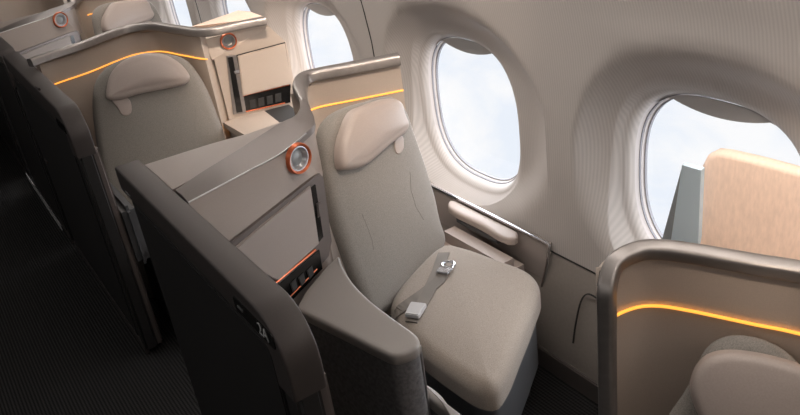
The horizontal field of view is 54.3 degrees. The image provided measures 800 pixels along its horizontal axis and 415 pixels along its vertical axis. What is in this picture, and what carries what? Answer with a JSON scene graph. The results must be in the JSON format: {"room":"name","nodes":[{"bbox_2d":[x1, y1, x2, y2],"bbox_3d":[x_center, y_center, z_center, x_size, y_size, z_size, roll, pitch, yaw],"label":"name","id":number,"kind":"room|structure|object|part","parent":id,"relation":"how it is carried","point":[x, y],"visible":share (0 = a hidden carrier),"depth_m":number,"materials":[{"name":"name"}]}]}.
{"room":"aircraft cabin","nodes":[
{"label":"aircraft cabin","id":0,"kind":"room"},
{"bbox_2d":[0,135,597,414],"bbox_3d":[-1.855,0.476,3.793,3.220,0.060,10.400,-23,31,-27],"label":"floor","id":1,"kind":"structure","parent":0,"point":[66,348],"depth_m":3.36,"materials":[{"name":"carpet"}]},
{"bbox_2d":[0,0,67,21],"bbox_3d":[-2.714,-1.286,6.096,1.047,1.054,0.409,-11,27,-5],"label":"shell","id":2,"kind":"object","parent":1,"relation":"on","point":[9,9],"visible":0.02,"depth_m":6.05,"materials":[{"name":"brown"}]},
{"bbox_2d":[0,0,82,67],"bbox_3d":[-1.984,-0.674,4.743,0.454,1.074,0.734,15,35,38],"label":"storage unit","id":3,"kind":"object","parent":1,"relation":"on","point":[32,35],"visible":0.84,"depth_m":4.38,"materials":[{"name":"grey plastic"}]},
{"bbox_3d":[-1.971,-0.832,4.402,0.012,0.183,0.339,8,31,29],"label":"door","id":4,"kind":"part","parent":3,"relation":"part of","materials":[{"name":"grey plastic"}]},
{"bbox_3d":[-1.960,-0.809,4.446,0.012,0.290,0.431,8,31,29],"label":"door frame","id":5,"kind":"part","parent":3,"relation":"part of","materials":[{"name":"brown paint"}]},
{"bbox_2d":[55,13,66,25],"bbox_3d":[-1.929,-1.066,4.427,0.015,0.070,0.070,14,35,37],"label":"light","id":6,"kind":"object","parent":3,"relation":"on","point":[60,18],"depth_m":4.43,"materials":[{"name":"silver metal"}]},
{"bbox_3d":[-1.909,-1.067,4.518,0.028,0.152,0.150,2,29,20],"label":"panel","id":7,"kind":"part","parent":3,"relation":"part of","materials":[{"name":"grey plastic"}]},
{"bbox_2d":[26,173,62,230],"bbox_3d":[-2.193,-0.048,4.789,0.004,0.047,1.019,-23,31,-27],"label":"threshold strip","id":8,"kind":"object","parent":1,"relation":"on","point":[29,179],"visible":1,"depth_m":4.75,"materials":[{"name":"silver metal"}]},
{"bbox_2d":[70,0,124,40],"bbox_3d":[-1.774,-0.847,4.971,0.246,1.056,0.494,15,35,38],"label":"shell","id":9,"kind":"object","parent":1,"relation":"on","point":[84,9],"visible":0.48,"depth_m":4.80,"materials":[{"name":"brown"}]},
{"bbox_2d":[92,0,161,35],"bbox_3d":[-1.406,-0.694,4.693,0.538,1.062,0.820,-29,33,-34],"label":"seat","id":10,"kind":"object","parent":1,"relation":"on","point":[106,17],"visible":0.24,"depth_m":4.62,"materials":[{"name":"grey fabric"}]},
{"bbox_2d":[27,16,266,146],"bbox_3d":[-1.067,-0.356,3.818,1.047,1.054,0.409,-11,27,-5],"label":"shell","id":11,"kind":"object","parent":1,"relation":"on","point":[75,68],"visible":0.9,"depth_m":3.59,"materials":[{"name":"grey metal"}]},
{"bbox_3d":[-1.133,-0.802,3.582,1.047,0.036,0.396,-11,27,-5],"label":"rail","id":12,"kind":"part","parent":11,"relation":"part of","materials":[{"name":"grey metal"}]},
{"bbox_2d":[92,53,224,314],"bbox_3d":[-0.943,-0.053,3.406,0.635,1.139,0.884,-23,31,-27],"label":"seat","id":13,"kind":"object","parent":1,"relation":"on","point":[148,108],"visible":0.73,"depth_m":3.46,"materials":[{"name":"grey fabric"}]},
{"bbox_3d":[-1.140,0.044,3.191,0.050,0.260,0.450,-23,31,-27],"label":"armrest panel","id":14,"kind":"part","parent":13,"relation":"part of","materials":[{"name":"grey plastic"}]},
{"bbox_2d":[0,36,334,414],"bbox_3d":[-1.677,-0.215,3.808,0.088,1.095,5.600,-23,31,-27],"label":"wall","id":15,"kind":"structure","parent":1,"relation":"on","point":[246,346],"depth_m":2.12,"materials":[{"name":"black plastic"}]},
{"bbox_3d":[-2.166,-0.839,4.200,0.072,0.172,1.060,-23,31,-27],"label":"cap frame","id":16,"kind":"part","parent":15,"relation":"part of","materials":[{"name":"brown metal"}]},
{"bbox_3d":[-2.903,-0.859,5.476,0.012,0.915,1.105,-23,31,-27],"label":"aisle panel","id":17,"kind":"part","parent":15,"relation":"part of","materials":[{"name":"black plastic"}]},
{"bbox_3d":[-1.827,-0.226,4.058,0.054,0.888,0.071,-23,31,-27],"label":"post","id":18,"kind":"part","parent":15,"relation":"part of","materials":[{"name":"black plastic"}]},
{"bbox_3d":[-1.496,-0.461,3.273,0.072,0.172,1.270,-23,31,-27],"label":"cap frame","id":19,"kind":"part","parent":15,"relation":"part of","materials":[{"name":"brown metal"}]},
{"bbox_3d":[-1.457,-0.042,3.476,0.012,0.915,1.105,-23,31,-27],"label":"aisle panel","id":20,"kind":"part","parent":15,"relation":"part of","materials":[{"name":"black plastic"}]},
{"bbox_3d":[-1.098,0.185,3.050,0.054,0.888,0.071,-23,31,-27],"label":"post","id":21,"kind":"part","parent":15,"relation":"part of","materials":[{"name":"black plastic"}]},
{"bbox_3d":[-0.420,0.525,2.088,0.050,0.985,0.970,-23,31,-27],"label":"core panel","id":22,"kind":"part","parent":15,"relation":"part of","materials":[{"name":"black plastic"}]},
{"bbox_3d":[-0.436,0.535,2.064,0.012,0.915,0.895,-23,31,-27],"label":"aisle panel","id":23,"kind":"part","parent":15,"relation":"part of","materials":[{"name":"black plastic"}]},
{"bbox_3d":[-0.136,0.729,1.720,0.054,0.888,0.071,-23,31,-27],"label":"post","id":24,"kind":"part","parent":15,"relation":"part of","materials":[{"name":"black plastic"}]},
{"bbox_2d":[145,98,332,305],"bbox_3d":[-0.337,0.256,2.466,0.454,1.074,0.734,15,35,38],"label":"storage unit","id":25,"kind":"object","parent":1,"relation":"on","point":[263,190],"visible":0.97,"depth_m":2.13,"materials":[{"name":"grey plastic"}]},
{"bbox_3d":[-0.325,0.097,2.125,0.012,0.183,0.339,8,31,29],"label":"door","id":26,"kind":"part","parent":25,"relation":"part of","materials":[{"name":"grey plastic"}]},
{"bbox_3d":[-0.313,0.120,2.169,0.012,0.290,0.431,8,31,29],"label":"door frame","id":27,"kind":"part","parent":25,"relation":"part of","materials":[{"name":"brown paint"}]},
{"bbox_3d":[-0.296,0.167,2.191,0.008,0.015,0.202,8,31,29],"label":"copper trim","id":28,"kind":"part","parent":25,"relation":"part of","materials":[{"name":"orange metal"}]},
{"bbox_2d":[290,146,308,170],"bbox_3d":[-0.282,-0.136,2.150,0.015,0.070,0.070,14,35,37],"label":"light","id":29,"kind":"object","parent":25,"relation":"on","point":[299,155],"depth_m":2.16,"materials":[{"name":"silver metal"}]},
{"bbox_3d":[-0.284,0.202,2.226,0.005,0.076,0.210,8,31,29],"label":"control panel","id":30,"kind":"part","parent":25,"relation":"part of","materials":[{"name":"black plastic"}]},
{"bbox_3d":[-0.283,0.223,2.228,0.004,0.013,0.168,8,31,29],"label":"copper trim","id":31,"kind":"part","parent":25,"relation":"part of","materials":[{"name":"orange metal"}]},
{"bbox_3d":[-0.263,-0.137,2.241,0.028,0.152,0.150,2,29,20],"label":"panel","id":32,"kind":"part","parent":25,"relation":"part of","materials":[{"name":"grey plastic"}]},
{"bbox_2d":[191,11,293,137],"bbox_3d":[-0.711,-0.440,3.908,0.440,1.085,0.426,-23,31,-27],"label":"storage unit","id":33,"kind":"object","parent":1,"relation":"on","point":[252,69],"visible":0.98,"depth_m":3.62,"materials":[{"name":"beige plastic"}]},
{"bbox_2d":[222,35,234,47],"bbox_3d":[-0.779,-0.756,3.541,0.061,0.061,0.019,-18,29,-18],"label":"light","id":34,"kind":"object","parent":33,"relation":"on","point":[228,41],"depth_m":3.54,"materials":[{"name":"silver metal"}]},
{"bbox_3d":[-0.768,-0.567,3.627,0.078,0.284,0.012,-18,29,-18],"label":"door frame","id":35,"kind":"part","parent":33,"relation":"part of","materials":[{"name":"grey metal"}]},
{"bbox_3d":[-0.637,-0.644,3.648,0.248,0.194,0.018,-18,29,-18],"label":"door","id":36,"kind":"part","parent":33,"relation":"part of","materials":[{"name":"beige plastic"}]},
{"bbox_3d":[-0.646,-0.478,3.724,0.203,0.015,0.006,-18,29,-18],"label":"copper trim","id":37,"kind":"part","parent":33,"relation":"part of","materials":[{"name":"orange metal"}]},
{"bbox_3d":[-0.629,-0.518,3.717,0.241,0.091,0.005,-18,29,-18],"label":"control panel","id":38,"kind":"part","parent":33,"relation":"part of","materials":[{"name":"black plastic"}]},
{"bbox_3d":[-0.635,-0.557,3.694,0.229,0.014,0.009,-18,29,-18],"label":"copper trim","id":39,"kind":"part","parent":33,"relation":"part of","materials":[{"name":"orange metal"}]},
{"bbox_2d":[223,105,294,137],"bbox_3d":[-0.588,-0.136,3.789,0.326,0.645,0.365,-23,31,-27],"label":"countertop","id":40,"kind":"structure","parent":1,"relation":"on","point":[246,124],"depth_m":3.63,"materials":[{"name":"grey plastic"}]},
{"bbox_2d":[290,52,405,314],"bbox_3d":[-0.159,0.008,2.848,0.246,1.056,0.494,15,35,38],"label":"shell","id":41,"kind":"object","parent":1,"relation":"on","point":[328,89],"visible":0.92,"depth_m":2.70,"materials":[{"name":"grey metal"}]},
{"bbox_3d":[-0.224,-0.437,2.612,0.236,0.040,0.488,15,35,38],"label":"rail","id":42,"kind":"part","parent":41,"relation":"part of","materials":[{"name":"grey metal"}]},
{"bbox_2d":[298,257,430,414],"bbox_3d":[-0.086,0.567,2.246,0.227,0.680,0.532,-23,31,-27],"label":"armrest","id":43,"kind":"object","parent":1,"relation":"on","point":[373,364],"visible":0.99,"depth_m":2.04,"materials":[{"name":"grey plastic"}]},
{"bbox_2d":[316,97,540,414],"bbox_3d":[0.177,0.209,2.486,0.629,1.062,0.878,-23,31,-27],"label":"seat","id":44,"kind":"object","parent":1,"relation":"on","point":[473,309],"visible":0.98,"depth_m":2.43,"materials":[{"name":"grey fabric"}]},
{"bbox_3d":[-0.059,-0.027,2.573,0.186,0.658,0.535,9,32,31],"label":"backrest","id":45,"kind":"part","parent":44,"relation":"part of","materials":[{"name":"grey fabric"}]},
{"bbox_2d":[391,245,540,410],"bbox_3d":[0.228,0.332,2.466,0.504,0.120,0.712,-23,31,-27],"label":"seat cushion","id":46,"kind":"object","parent":44,"relation":"on","point":[474,329],"depth_m":2.37,"materials":[{"name":"grey fabric"}]},
{"bbox_2d":[427,386,460,414],"bbox_3d":[0.143,0.716,2.130,0.032,0.483,0.200,-21,30,-23],"label":"armrest","id":47,"kind":"object","parent":1,"relation":"on","point":[438,406],"visible":0.91,"depth_m":2.04,"materials":[{"name":"grey plastic"}]},
{"bbox_2d":[596,239,799,414],"bbox_3d":[0.920,0.650,1.316,1.211,1.074,0.188,14,35,37],"label":"shell","id":48,"kind":"object","parent":1,"relation":"on","point":[661,303],"visible":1,"depth_m":1.43,"materials":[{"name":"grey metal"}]},
{"bbox_2d":[662,148,799,259],"bbox_3d":[0.802,0.395,1.776,0.292,1.176,0.408,-23,31,-27],"label":"partition","id":49,"kind":"object","parent":1,"relation":"on","point":[738,200],"visible":0.35,"depth_m":1.52,"materials":[{"name":"beige wood"}]},
{"bbox_3d":[0.584,0.000,1.592,0.050,0.218,0.094,-23,31,-27],"label":"panel","id":50,"kind":"part","parent":49,"relation":"part of","materials":[{"name":"grey plastic"}]},
{"bbox_2d":[669,335,799,414],"bbox_3d":[0.542,0.878,1.181,0.823,0.976,0.738,-23,31,-27],"label":"seat","id":51,"kind":"object","parent":1,"relation":"on","point":[735,374],"visible":1,"depth_m":1.32,"materials":[{"name":"grey fabric"}]},
{"bbox_2d":[80,35,597,381],"bbox_3d":[-0.649,-0.297,4.349,0.046,0.476,10.400,-23,31,-27],"label":"wall","id":52,"kind":"structure","parent":0,"point":[566,282],"depth_m":2.63,"materials":[{"name":"grey plastic"}]},
{"bbox_2d":[431,183,551,286],"bbox_3d":[0.315,0.180,2.989,0.019,0.419,0.774,-23,31,-27],"label":"ledge","id":53,"kind":"object","parent":52,"relation":"attached to","point":[531,250],"visible":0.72,"depth_m":2.78,"materials":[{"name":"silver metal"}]},
{"bbox_2d":[448,201,517,244],"bbox_3d":[0.294,0.061,2.847,0.064,0.052,0.400,-23,31,-27],"label":"armrest","id":54,"kind":"object","parent":53,"relation":"attached to","point":[494,231],"visible":1,"depth_m":2.81,"materials":[{"name":"beige leather"}]},
{"bbox_2d":[537,344,597,403],"bbox_3d":[-0.639,-0.118,4.429,0.032,0.085,10.400,-23,31,-27],"label":"baseboard","id":55,"kind":"structure","parent":52,"relation":"attached to","point":[567,373],"depth_m":2.71,"materials":[{"name":"brown paint"}]},
{"bbox_2d":[551,250,595,274],"bbox_3d":[-0.657,-0.517,4.253,0.016,0.005,10.400,-23,31,-27],"label":"trim","id":56,"kind":"structure","parent":52,"relation":"attached to","point":[551,250],"depth_m":2.55,"materials":[{"name":"grey"}]},
{"bbox_2d":[572,293,595,342],"bbox_3d":[0.614,0.372,2.562,0.017,0.223,0.112,-30,34,-36],"label":"trim","id":57,"kind":"structure","parent":52,"relation":"attached to","point":[587,293],"depth_m":2.58,"materials":[{"name":"grey"}]},
{"bbox_2d":[67,0,799,272],"bbox_3d":[-0.961,-1.138,3.780,0.721,1.604,10.400,-23,31,-27],"label":"wall","id":58,"kind":"structure","parent":0,"point":[583,75],"depth_m":2.34,"materials":[{"name":"white plastic"}]},
{"bbox_2d":[167,0,179,24],"bbox_3d":[-1.502,-1.373,5.411,0.044,0.572,0.542,-23,31,-27],"label":"window","id":59,"kind":"structure","parent":58,"relation":"in","point":[170,2],"depth_m":5.64,"materials":[{"name":"grey plastic"}]},
{"bbox_3d":[-1.498,-1.375,5.413,0.016,0.555,0.526,-23,31,-27],"label":"frame","id":60,"kind":"part","parent":59,"relation":"part of","materials":[{"name":"grey plastic"}]},
{"bbox_2d":[220,0,228,15],"bbox_3d":[-0.918,-1.043,4.603,0.044,0.572,0.542,-23,31,-27],"label":"window","id":61,"kind":"structure","parent":58,"relation":"in","point":[223,3],"depth_m":4.75,"materials":[{"name":"grey plastic"}]},
{"bbox_2d":[300,2,333,69],"bbox_3d":[-0.328,-0.710,3.788,0.044,0.572,0.542,-23,31,-27],"label":"window","id":62,"kind":"structure","parent":58,"relation":"in","point":[317,8],"depth_m":3.91,"materials":[{"name":"grey plastic"}]},
{"bbox_3d":[-0.324,-0.712,3.790,0.016,0.555,0.526,-23,31,-27],"label":"frame","id":63,"kind":"part","parent":62,"relation":"part of","materials":[{"name":"grey plastic"}]},
{"bbox_2d":[303,4,333,15],"bbox_3d":[-0.370,-0.928,3.669,0.010,0.051,0.389,-23,31,-27],"label":"blind","id":64,"kind":"object","parent":62,"relation":"attached to","point":[317,8],"depth_m":3.69,"materials":[{"name":"grey plastic"}]},
{"bbox_2d":[360,0,374,56],"bbox_3d":[-0.304,-0.748,2.951,0.422,1.451,0.016,-23,31,-27],"label":"trim","id":65,"kind":"structure","parent":58,"relation":"attached to","point":[360,0],"depth_m":3.10,"materials":[{"name":"grey plastic"}]},
{"bbox_2d":[428,36,516,185],"bbox_3d":[0.285,-0.364,2.940,0.044,0.572,0.542,-23,31,-27],"label":"window","id":66,"kind":"structure","parent":58,"relation":"in","point":[465,45],"depth_m":3.09,"materials":[{"name":"grey plastic"}]},
{"bbox_2d":[436,38,491,54],"bbox_3d":[0.243,-0.581,2.822,0.010,0.051,0.389,-23,31,-27],"label":"blind","id":67,"kind":"object","parent":66,"relation":"attached to","point":[465,45],"depth_m":2.83,"materials":[{"name":"grey plastic"}]},
{"bbox_2d":[635,93,774,238],"bbox_3d":[0.866,-0.036,2.136,0.044,0.572,0.542,-23,31,-27],"label":"window","id":68,"kind":"structure","parent":58,"relation":"in","point":[713,107],"depth_m":2.23,"materials":[{"name":"grey plastic"}]},
{"bbox_3d":[0.870,-0.038,2.138,0.016,0.555,0.526,-23,31,-27],"label":"frame","id":69,"kind":"part","parent":68,"relation":"part of","materials":[{"name":"grey plastic"}]},
{"bbox_2d":[658,95,774,124],"bbox_3d":[0.825,-0.253,2.018,0.010,0.051,0.389,-23,31,-27],"label":"blind","id":70,"kind":"object","parent":68,"relation":"attached to","point":[713,107],"depth_m":2.02,"materials":[{"name":"grey plastic"}]}
]}

